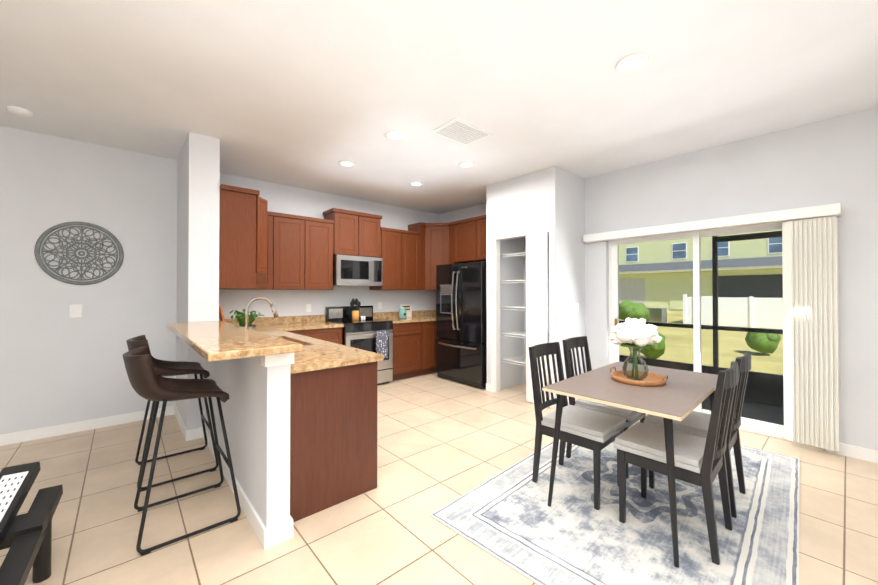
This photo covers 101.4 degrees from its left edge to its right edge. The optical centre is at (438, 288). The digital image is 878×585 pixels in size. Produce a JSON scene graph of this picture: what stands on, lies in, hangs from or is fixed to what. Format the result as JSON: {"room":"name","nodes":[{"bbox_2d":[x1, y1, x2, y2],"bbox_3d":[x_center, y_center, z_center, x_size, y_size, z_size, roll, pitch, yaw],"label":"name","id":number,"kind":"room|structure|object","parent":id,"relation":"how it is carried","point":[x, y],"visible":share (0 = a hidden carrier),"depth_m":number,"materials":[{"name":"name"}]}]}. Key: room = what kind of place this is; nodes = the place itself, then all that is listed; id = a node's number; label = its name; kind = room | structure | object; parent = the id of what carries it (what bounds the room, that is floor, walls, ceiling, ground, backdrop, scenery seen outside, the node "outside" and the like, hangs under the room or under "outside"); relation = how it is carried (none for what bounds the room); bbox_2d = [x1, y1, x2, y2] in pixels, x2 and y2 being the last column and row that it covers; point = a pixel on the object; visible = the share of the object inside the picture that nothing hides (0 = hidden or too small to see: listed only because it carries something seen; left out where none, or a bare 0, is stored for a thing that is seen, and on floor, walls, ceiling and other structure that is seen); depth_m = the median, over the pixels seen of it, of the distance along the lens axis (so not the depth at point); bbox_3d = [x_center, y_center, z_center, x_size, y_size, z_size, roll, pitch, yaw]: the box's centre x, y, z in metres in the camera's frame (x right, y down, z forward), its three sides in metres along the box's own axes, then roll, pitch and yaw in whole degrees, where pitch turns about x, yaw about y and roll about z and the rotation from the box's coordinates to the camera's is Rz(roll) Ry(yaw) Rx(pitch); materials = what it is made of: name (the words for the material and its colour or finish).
{"room":"kitchen","nodes":[
{"label":"kitchen","id":0,"kind":"room"},
{"bbox_2d":[0,126,177,434],"bbox_3d":[-4.518,-0.037,2.704,4.110,2.810,0.200,0,-1,-41],"label":"wall","id":1,"kind":"structure","parent":0,"point":[58,366],"depth_m":3.48,"materials":[{"name":"paint"}]},
{"bbox_2d":[69,304,81,317],"bbox_3d":[-3.496,0.212,3.458,0.085,0.125,0.012,0,-1,-41],"label":"switch plate","id":2,"kind":"object","parent":1,"relation":"attached to","point":[75,311],"visible":1,"depth_m":3.46,"materials":[{"name":"white plastic"}]},
{"bbox_2d":[34,222,123,284],"bbox_3d":[-3.464,-0.345,3.484,0.614,0.614,0.024,0,-1,-41],"label":"wall art","id":3,"kind":"object","parent":1,"relation":"attached to","point":[43,267],"visible":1,"depth_m":3.47},
{"bbox_2d":[0,406,171,445],"bbox_3d":[-4.447,1.320,2.612,4.110,0.095,0.014,0,-1,-41],"label":"baseboard","id":4,"kind":"structure","parent":1,"relation":"attached to","point":[33,434],"depth_m":3.45,"materials":[{"name":"white wood"}]},
{"bbox_2d":[176,132,219,429],"bbox_3d":[-2.627,-0.027,3.848,0.242,2.810,1.320,0,-1,-41],"label":"wall column","id":5,"kind":"structure","parent":0,"point":[198,185],"depth_m":3.37,"materials":[{"name":"paint"}]},
{"bbox_2d":[172,405,191,440],"bbox_3d":[-2.589,1.329,3.599,0.014,0.095,0.944,0,-1,-41],"label":"baseboard","id":6,"kind":"structure","parent":5,"relation":"attached to","point":[187,434],"depth_m":3.47,"materials":[{"name":"white wood"}]},
{"bbox_2d":[204,356,289,528],"bbox_3d":[-1.502,0.852,2.665,0.120,1.030,1.930,0,-1,-41],"label":"wall","id":7,"kind":"structure","parent":0,"point":[256,410],"depth_m":2.02,"materials":[{"name":"paint"}]},
{"bbox_2d":[166,321,301,361],"bbox_3d":[-1.555,0.314,2.519,0.422,0.040,2.075,0,-1,-41],"label":"bar","id":8,"kind":"object","parent":7,"relation":"on","point":[209,341],"visible":1,"depth_m":1.98,"materials":[{"name":"stone"}]},
{"bbox_2d":[196,355,275,549],"bbox_3d":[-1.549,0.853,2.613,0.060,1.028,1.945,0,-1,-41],"label":"baseboard","id":9,"kind":"structure","parent":7,"relation":"attached to","point":[274,535],"depth_m":2.06,"materials":[{"name":"white wood"}]},
{"bbox_2d":[219,173,438,318],"bbox_3d":[-1.485,-0.011,5.597,3.783,2.810,0.200,0,-1,-41],"label":"wall","id":10,"kind":"structure","parent":0,"point":[280,198],"depth_m":5.22,"materials":[{"name":"paint"}]},
{"bbox_2d":[231,204,274,289],"bbox_3d":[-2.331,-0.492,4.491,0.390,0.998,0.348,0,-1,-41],"label":"upper cabinet","id":11,"kind":"object","parent":10,"relation":"attached to","point":[252,226],"depth_m":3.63,"materials":[{"name":"brown wood"}]},
{"bbox_2d":[275,212,306,289],"bbox_3d":[-2.036,-0.490,4.751,0.395,0.998,0.348,0,-1,-41],"label":"upper cabinet","id":12,"kind":"object","parent":10,"relation":"attached to","point":[290,230],"depth_m":4.63,"materials":[{"name":"brown wood"}]},
{"bbox_2d":[306,304,310,311],"bbox_3d":[-1.858,0.272,5.127,0.070,0.115,0.008,0,-1,-41],"label":"electrical outlet plate","id":13,"kind":"object","parent":10,"relation":"attached to","point":[308,307],"visible":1,"depth_m":5.12,"materials":[{"name":"white plastic"}]},
{"bbox_2d":[307,216,334,289],"bbox_3d":[-1.741,-0.487,5.010,0.390,0.998,0.348,0,-1,-41],"label":"upper cabinet","id":14,"kind":"object","parent":10,"relation":"attached to","point":[320,232],"depth_m":4.89,"materials":[{"name":"brown wood"}]},
{"bbox_2d":[323,208,358,255],"bbox_3d":[-1.438,-0.807,5.278,0.383,0.645,0.346,0,-1,-41],"label":"upper cabinet","id":15,"kind":"object","parent":10,"relation":"attached to","point":[346,221],"depth_m":5.15,"materials":[{"name":"brown wood"}]},
{"bbox_2d":[333,255,382,285],"bbox_3d":[-1.256,-0.262,5.361,0.745,0.428,0.449,0,-1,-41],"label":"microwave","id":16,"kind":"object","parent":15,"relation":"attached to","point":[348,270],"visible":0.96,"depth_m":5.19,"materials":[{"name":"silver metal"}]},
{"bbox_2d":[359,212,381,257],"bbox_3d":[-1.150,-0.804,5.531,0.383,0.645,0.346,0,-1,-41],"label":"upper cabinet","id":17,"kind":"object","parent":10,"relation":"attached to","point":[368,223],"depth_m":5.39,"materials":[{"name":"brown wood"}]},
{"bbox_2d":[370,224,402,289],"bbox_3d":[-0.859,-0.467,5.778,0.380,0.965,0.359,0,-1,-41],"label":"upper cabinet","id":18,"kind":"object","parent":10,"relation":"attached to","point":[390,240],"depth_m":5.65,"materials":[{"name":"brown wood"}]},
{"bbox_2d":[403,228,418,289],"bbox_3d":[-0.573,-0.465,6.029,0.380,0.965,0.359,0,-1,-41],"label":"upper cabinet","id":19,"kind":"object","parent":10,"relation":"attached to","point":[410,239],"depth_m":5.90,"materials":[{"name":"brown wood"}]},
{"bbox_2d":[0,373,877,584],"bbox_3d":[-0.390,1.413,1.054,8.550,0.120,8.450,0,-1,-41],"label":"floor","id":20,"kind":"structure","parent":0,"point":[442,442],"depth_m":2.23,"materials":[{"name":"tile"}]},
{"bbox_2d":[0,461,62,584],"bbox_3d":[-1.766,1.112,1.221,0.700,0.484,1.315,0,-1,-41],"label":"exercise machine","id":21,"kind":"object","parent":20,"relation":"on","point":[26,538],"visible":1,"depth_m":1.61,"materials":[{"name":"black plastic"}]},
{"bbox_2d":[126,335,218,491],"bbox_3d":[-2.035,0.861,2.742,0.535,1.014,0.514,0,-1,-41],"label":"stool","id":22,"kind":"object","parent":20,"relation":"on","point":[163,368],"visible":0.73,"depth_m":2.72,"materials":[{"name":"brown leather"}]},
{"bbox_2d":[122,346,240,555],"bbox_3d":[-1.541,0.856,2.151,0.535,1.014,0.514,0,-1,-41],"label":"stool","id":23,"kind":"object","parent":20,"relation":"on","point":[147,382],"visible":1,"depth_m":2.05,"materials":[{"name":"brown leather"}]},
{"bbox_2d":[287,327,341,344],"bbox_3d":[-1.826,0.949,4.756,0.905,0.875,0.598,0,-1,-41],"label":"base cabinet","id":24,"kind":"object","parent":20,"relation":"on","point":[334,335],"depth_m":4.67,"materials":[{"name":"brown wood"}]},
{"bbox_2d":[268,315,343,327],"bbox_3d":[-1.802,0.440,4.765,0.867,0.138,0.617,0,-1,-41],"label":"countertop","id":25,"kind":"structure","parent":24,"relation":"on","point":[316,320],"depth_m":4.98,"materials":[{"name":"stone"}]},
{"bbox_2d":[290,361,377,521],"bbox_3d":[-0.819,0.928,2.453,0.623,0.875,0.500,0,-1,-41],"label":"base cabinet","id":26,"kind":"object","parent":20,"relation":"on","point":[333,436],"depth_m":2.25,"materials":[{"name":"brown wood"}]},
{"bbox_2d":[219,317,383,373],"bbox_3d":[-1.597,0.528,3.374,0.660,0.338,2.977,0,-1,-41],"label":"countertop","id":27,"kind":"structure","parent":26,"relation":"on","point":[316,354],"depth_m":2.64,"materials":[{"name":"stone"}]},
{"bbox_2d":[219,306,224,321],"bbox_3d":[-2.151,0.312,3.570,0.088,0.294,0.180,0,-1,-41],"label":"cutting board","id":28,"kind":"object","parent":27,"relation":"on","point":[221,316],"visible":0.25,"depth_m":3.50,"materials":[{"name":"orange wood"}]},
{"bbox_2d":[227,309,263,329],"bbox_3d":[-2.003,0.334,3.738,0.396,0.254,0.382,0,-1,-41],"label":"potted plant","id":29,"kind":"object","parent":27,"relation":"on","point":[240,316],"visible":0.67,"depth_m":3.68,"materials":[{"name":"green plant"}]},
{"bbox_2d":[245,297,278,328],"bbox_3d":[-1.483,0.259,3.024,0.277,0.391,0.115,0,-1,-41],"label":"faucet","id":30,"kind":"object","parent":27,"relation":"on","point":[274,312],"visible":0.75,"depth_m":3.00,"materials":[{"name":"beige metal"}]},
{"bbox_2d":[325,306,392,384],"bbox_3d":[-1.155,0.826,5.270,0.766,1.130,0.695,0,-1,-41],"label":"range","id":31,"kind":"object","parent":20,"relation":"on","point":[359,334],"visible":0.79,"depth_m":5.18,"materials":[{"name":"silver metal"}]},
{"bbox_2d":[350,298,360,320],"bbox_3d":[-1.239,0.302,5.344,0.157,0.325,0.126,0,-1,-41],"label":"utensil crock","id":32,"kind":"object","parent":31,"relation":"on","point":[355,313],"visible":1,"depth_m":5.30,"materials":[{"name":"orange ceramic"}]},
{"bbox_2d":[376,331,387,357],"bbox_3d":[-0.811,0.797,5.121,0.181,0.385,0.043,0,-1,-41],"label":"towel","id":33,"kind":"object","parent":31,"relation":"hanging from","point":[381,342],"visible":0.96,"depth_m":5.11,"materials":[{"name":"grey fabric"}]},
{"bbox_2d":[389,322,422,381],"bbox_3d":[-0.685,0.958,5.758,0.572,0.875,0.598,0,-1,-41],"label":"base cabinet","id":34,"kind":"object","parent":20,"relation":"on","point":[407,337],"depth_m":5.55,"materials":[{"name":"brown wood"}]},
{"bbox_2d":[373,310,435,323],"bbox_3d":[-0.344,0.452,6.047,1.464,0.138,0.617,0,-1,-41],"label":"countertop","id":35,"kind":"structure","parent":34,"relation":"on","point":[422,315],"depth_m":5.94,"materials":[{"name":"stone"}]},
{"bbox_2d":[399,307,405,317],"bbox_3d":[-0.595,0.385,5.908,0.120,0.191,0.122,0,-1,-41],"label":"canister","id":36,"kind":"object","parent":35,"relation":"on","point":[402,312],"visible":1,"depth_m":5.86,"materials":[{"name":"ceramic"}]},
{"bbox_2d":[399,304,411,316],"bbox_3d":[-0.568,0.373,6.121,0.240,0.219,0.028,0,-1,-41],"label":"block","id":37,"kind":"object","parent":35,"relation":"on","point":[408,307],"visible":0.62,"depth_m":6.14,"materials":[{"name":"plastic"}]},
{"bbox_2d":[423,321,438,374],"bbox_3d":[-0.355,0.961,6.049,0.308,0.875,0.598,0,-1,-41],"label":"base cabinet","id":38,"kind":"object","parent":20,"relation":"on","point":[429,327],"depth_m":5.84,"materials":[{"name":"brown wood"}]},
{"bbox_2d":[436,261,486,388],"bbox_3d":[0.517,0.508,5.508,0.818,1.770,0.950,0,-1,-41],"label":"refrigerator","id":39,"kind":"object","parent":20,"relation":"on","point":[461,330],"visible":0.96,"depth_m":5.21,"materials":[{"name":"black metal"}]},
{"bbox_2d":[430,421,799,584],"bbox_3d":[1.419,1.361,2.518,2.600,0.009,1.560,1,-1,-45],"label":"rug","id":40,"kind":"object","parent":20,"relation":"on","point":[513,520],"visible":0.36,"depth_m":2.06,"materials":[{"name":"white fabric"}]},
{"bbox_2d":[528,342,626,509],"bbox_3d":[0.951,0.882,2.507,0.406,0.943,0.545,0,-1,-43],"label":"chair","id":41,"kind":"object","parent":40,"relation":"on","point":[596,432],"visible":0.9,"depth_m":2.47,"materials":[{"name":"black wood"}]},
{"bbox_2d":[562,336,645,478],"bbox_3d":[1.319,0.886,2.877,0.406,0.943,0.545,0,-1,-43],"label":"chair","id":42,"kind":"object","parent":40,"relation":"on","point":[630,416],"visible":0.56,"depth_m":2.88,"materials":[{"name":"black wood"}]},
{"bbox_2d":[542,362,717,566],"bbox_3d":[1.343,0.984,2.395,1.220,0.739,0.740,0,-1,-43],"label":"dining table","id":43,"kind":"object","parent":40,"relation":"on","point":[680,395],"visible":0.79,"depth_m":2.15,"materials":[{"name":"brown wood"}]},
{"bbox_2d":[610,367,667,386],"bbox_3d":[1.334,0.582,2.410,0.330,0.062,0.338,0,-1,-41],"label":"rattan tray","id":44,"kind":"object","parent":43,"relation":"on","point":[653,380],"visible":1,"depth_m":2.36,"materials":[{"name":"brown wicker"}]},
{"bbox_2d":[608,317,661,380],"bbox_3d":[1.321,0.397,2.417,0.303,0.413,0.315,0,-1,-41],"label":"vase","id":45,"kind":"object","parent":44,"relation":"on","point":[639,334],"visible":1,"depth_m":2.35,"materials":[{"name":"clear glass"}]},
{"bbox_2d":[613,361,738,564],"bbox_3d":[1.356,0.878,2.051,0.406,0.943,0.545,0,-1,-43],"label":"chair","id":46,"kind":"object","parent":40,"relation":"on","point":[700,461],"visible":1,"depth_m":1.93,"materials":[{"name":"black wood"}]},
{"bbox_2d":[644,351,750,517],"bbox_3d":[1.741,0.882,2.416,0.406,0.943,0.545,0,-1,-43],"label":"chair","id":47,"kind":"object","parent":40,"relation":"on","point":[695,423],"visible":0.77,"depth_m":2.28,"materials":[{"name":"black wood"}]},
{"bbox_2d":[0,0,877,213],"bbox_3d":[-0.390,-1.517,1.080,8.550,0.120,8.450,0,-1,-41],"label":"ceiling","id":48,"kind":"structure","parent":0,"point":[307,94],"depth_m":2.49,"materials":[{"name":"paint"}]},
{"bbox_2d":[6,106,32,116],"bbox_3d":[-3.377,-1.423,2.895,0.140,0.034,0.140,0,-1,-41],"label":"smoke detector","id":49,"kind":"object","parent":48,"relation":"attached to","point":[19,111],"visible":1,"depth_m":2.87,"materials":[{"name":"white plastic"}]},
{"bbox_2d":[338,160,355,166],"bbox_3d":[-1.046,-1.423,4.091,0.190,0.012,0.190,0,-1,-41],"label":"recessed light","id":50,"kind":"object","parent":48,"relation":"in","point":[345,163],"visible":1,"depth_m":4.08,"materials":[{"name":"white plastic"}]},
{"bbox_2d":[384,131,404,139],"bbox_3d":[-0.413,-1.430,3.356,0.190,0.012,0.190,0,-1,-41],"label":"recessed light","id":51,"kind":"object","parent":48,"relation":"in","point":[394,135],"visible":0.98,"depth_m":3.35,"materials":[{"name":"white plastic"}]},
{"bbox_2d":[410,181,423,185],"bbox_3d":[-0.303,-1.417,4.851,0.190,0.012,0.190,0,-1,-41],"label":"recessed light","id":52,"kind":"object","parent":48,"relation":"in","point":[415,183],"visible":1,"depth_m":4.83,"materials":[{"name":"white plastic"}]},
{"bbox_2d":[431,118,492,145],"bbox_3d":[0.213,-1.429,3.294,0.460,0.016,0.340,0,-1,-41],"label":"ceiling vent","id":53,"kind":"object","parent":48,"relation":"in","point":[461,131],"visible":1,"depth_m":3.26,"materials":[{"name":"paint"}]},
{"bbox_2d":[458,161,474,167],"bbox_3d":[0.316,-1.423,4.117,0.190,0.012,0.190,0,-1,-41],"label":"recessed light","id":54,"kind":"object","parent":48,"relation":"in","point":[466,164],"visible":1,"depth_m":4.11,"materials":[{"name":"white plastic"}]},
{"bbox_2d":[615,53,648,72],"bbox_3d":[1.233,-1.440,2.300,0.190,0.012,0.190,0,-1,-41],"label":"recessed light","id":55,"kind":"object","parent":48,"relation":"in","point":[632,63],"visible":0.98,"depth_m":2.29,"materials":[{"name":"white plastic"}]},
{"bbox_2d":[486,166,585,397],"bbox_3d":[1.269,-0.018,4.788,0.715,2.810,1.050,0,-1,-41],"label":"wall","id":56,"kind":"structure","parent":0,"point":[554,196],"depth_m":4.54,"materials":[{"name":"paint"}]},
{"bbox_2d":[491,226,554,408],"bbox_3d":[1.058,0.328,4.547,0.116,2.113,0.950,0,-1,-41],"label":"door frame","id":57,"kind":"structure","parent":56,"relation":"attached to","point":[495,315],"depth_m":4.82,"materials":[{"name":"white wood"}]},
{"bbox_2d":[526,233,547,402],"bbox_3d":[1.170,0.356,4.302,0.030,2.028,0.285,0,-1,-41],"label":"door leaf","id":58,"kind":"structure","parent":56,"relation":"in","point":[536,289],"depth_m":4.29,"materials":[{"name":"white wood"}]},
{"bbox_2d":[575,303,578,312],"bbox_3d":[1.719,0.234,4.474,0.080,0.120,0.012,0,-1,-41],"label":"switch plate","id":59,"kind":"object","parent":56,"relation":"attached to","point":[576,307],"visible":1,"depth_m":4.46,"materials":[{"name":"white plastic"}]},
{"bbox_2d":[439,107,877,450],"bbox_3d":[2.740,-0.027,3.818,0.215,2.810,8.450,0,-1,-41],"label":"wall","id":60,"kind":"structure","parent":0,"point":[834,160],"depth_m":3.23,"materials":[{"name":"paint"}]},
{"bbox_2d":[408,215,485,289],"bbox_3d":[0.315,-0.554,5.862,0.734,1.140,1.784,0,-1,-41],"label":"wall cabinet","id":61,"kind":"object","parent":60,"relation":"attached to","point":[460,241],"depth_m":6.06,"materials":[{"name":"brown wood"}]},
{"bbox_2d":[501,250,548,365],"bbox_3d":[1.328,0.261,4.838,0.545,1.480,0.820,0,-1,-41],"label":"shelf","id":62,"kind":"object","parent":60,"relation":"attached to","point":[524,256],"visible":0.38,"depth_m":4.88,"materials":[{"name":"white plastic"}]},
{"bbox_2d":[609,222,789,440],"bbox_3d":[2.736,0.358,3.812,0.105,2.038,1.808,0,-1,-41],"label":"door frame","id":63,"kind":"structure","parent":60,"relation":"attached to","point":[763,428],"depth_m":3.80,"materials":[{"name":"white metal"}]},
{"bbox_2d":[618,230,783,425],"bbox_3d":[2.742,0.360,3.816,0.049,1.825,1.600,0,-1,-41],"label":"window panel","id":64,"kind":"object","parent":60,"relation":"attached to","point":[712,310],"visible":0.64,"depth_m":3.70,"materials":[{"name":"clear glass"}]},
{"bbox_2d":[583,203,840,242],"bbox_3d":[2.575,-0.643,3.752,0.123,0.090,2.160,0,-1,-41],"label":"valance","id":65,"kind":"object","parent":60,"relation":"attached to","point":[821,211],"visible":1,"depth_m":3.47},
{"bbox_2d":[782,216,838,451],"bbox_3d":[3.164,0.364,3.072,0.069,1.923,0.329,0,-1,-41],"label":"vane","id":66,"kind":"object","parent":65,"relation":"hanging from","point":[810,339],"visible":0.92,"depth_m":3.05,"materials":[{"name":"beige fabric"}]},
{"bbox_2d":[837,219,839,388],"bbox_3d":[3.297,0.120,2.968,0.008,1.400,0.008,0,-1,-41],"label":"wand","id":67,"kind":"object","parent":65,"relation":"hanging from","point":[838,308],"visible":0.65,"depth_m":2.96,"materials":[{"name":"white plastic"}]},
{"bbox_2d":[826,443,877,462],"bbox_3d":[4.288,1.313,1.871,0.014,0.095,3.100,0,-1,-41],"label":"baseboard","id":68,"kind":"structure","parent":60,"relation":"attached to","point":[870,455],"depth_m":2.90,"materials":[{"name":"white wood"}]},
{"label":"outside","id":69,"kind":"structure","parent":0,"visible":0},
{"bbox_2d":[619,311,782,374],"bbox_3d":[28.911,2.010,32.097,74.040,0.450,130.000,0,-1,-41],"label":"ground","id":70,"kind":"structure","parent":69,"point":[677,317],"depth_m":9.38,"materials":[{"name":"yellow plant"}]},
{"bbox_2d":[619,299,648,321],"bbox_3d":[8.594,1.064,15.885,1.232,1.202,1.226,0,-1,-41],"label":"bush","id":71,"kind":"object","parent":70,"relation":"on","point":[642,312],"depth_m":15.50,"materials":[{"name":"green plant"}]},
{"bbox_2d":[640,332,665,358],"bbox_3d":[4.660,1.233,7.936,0.605,0.681,0.621,0,-1,-41],"label":"bush","id":72,"kind":"object","parent":70,"relation":"on","point":[651,355],"depth_m":7.74,"materials":[{"name":"green plant"}]},
{"bbox_2d":[647,308,666,322],"bbox_3d":[10.235,1.270,16.952,0.700,0.745,0.700,0,-1,-41],"label":"ac unit","id":73,"kind":"object","parent":70,"relation":"on","point":[661,312],"depth_m":16.66,"materials":[{"name":"silver metal"}]},
{"bbox_2d":[619,229,782,310],"bbox_3d":[21.513,-1.891,32.286,10.950,7.345,100.000,0,-1,-41],"label":"building","id":74,"kind":"structure","parent":70,"relation":"on","point":[680,264],"depth_m":27.69,"materials":[{"name":"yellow paint"}]},
{"bbox_2d":[683,294,782,328],"bbox_3d":[25.400,0.843,5.807,6.040,1.395,35.130,0,-1,-41],"label":"vinyl fence","id":75,"kind":"object","parent":70,"relation":"on","point":[732,306],"depth_m":15.45,"materials":[{"name":"white plastic"}]},
{"bbox_2d":[745,327,780,354],"bbox_3d":[7.689,1.240,8.547,0.666,0.642,0.648,0,-1,-41],"label":"bush","id":76,"kind":"object","parent":70,"relation":"on","point":[758,345],"depth_m":8.35,"materials":[{"name":"green plant"}]},
{"bbox_2d":[702,396,783,424],"bbox_3d":[2.962,1.465,4.632,1.210,0.120,15.000,0,-1,-41],"label":"lanai","id":77,"kind":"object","parent":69,"point":[751,413],"depth_m":4.11,"materials":[{"name":"concrete"}]},
{"bbox_2d":[619,231,783,407],"bbox_3d":[3.390,0.088,5.021,0.050,2.639,15.000,0,-1,-41],"label":"screen frame","id":78,"kind":"object","parent":77,"relation":"on","point":[758,378],"depth_m":4.58,"materials":[{"name":"black metal"}]}
]}

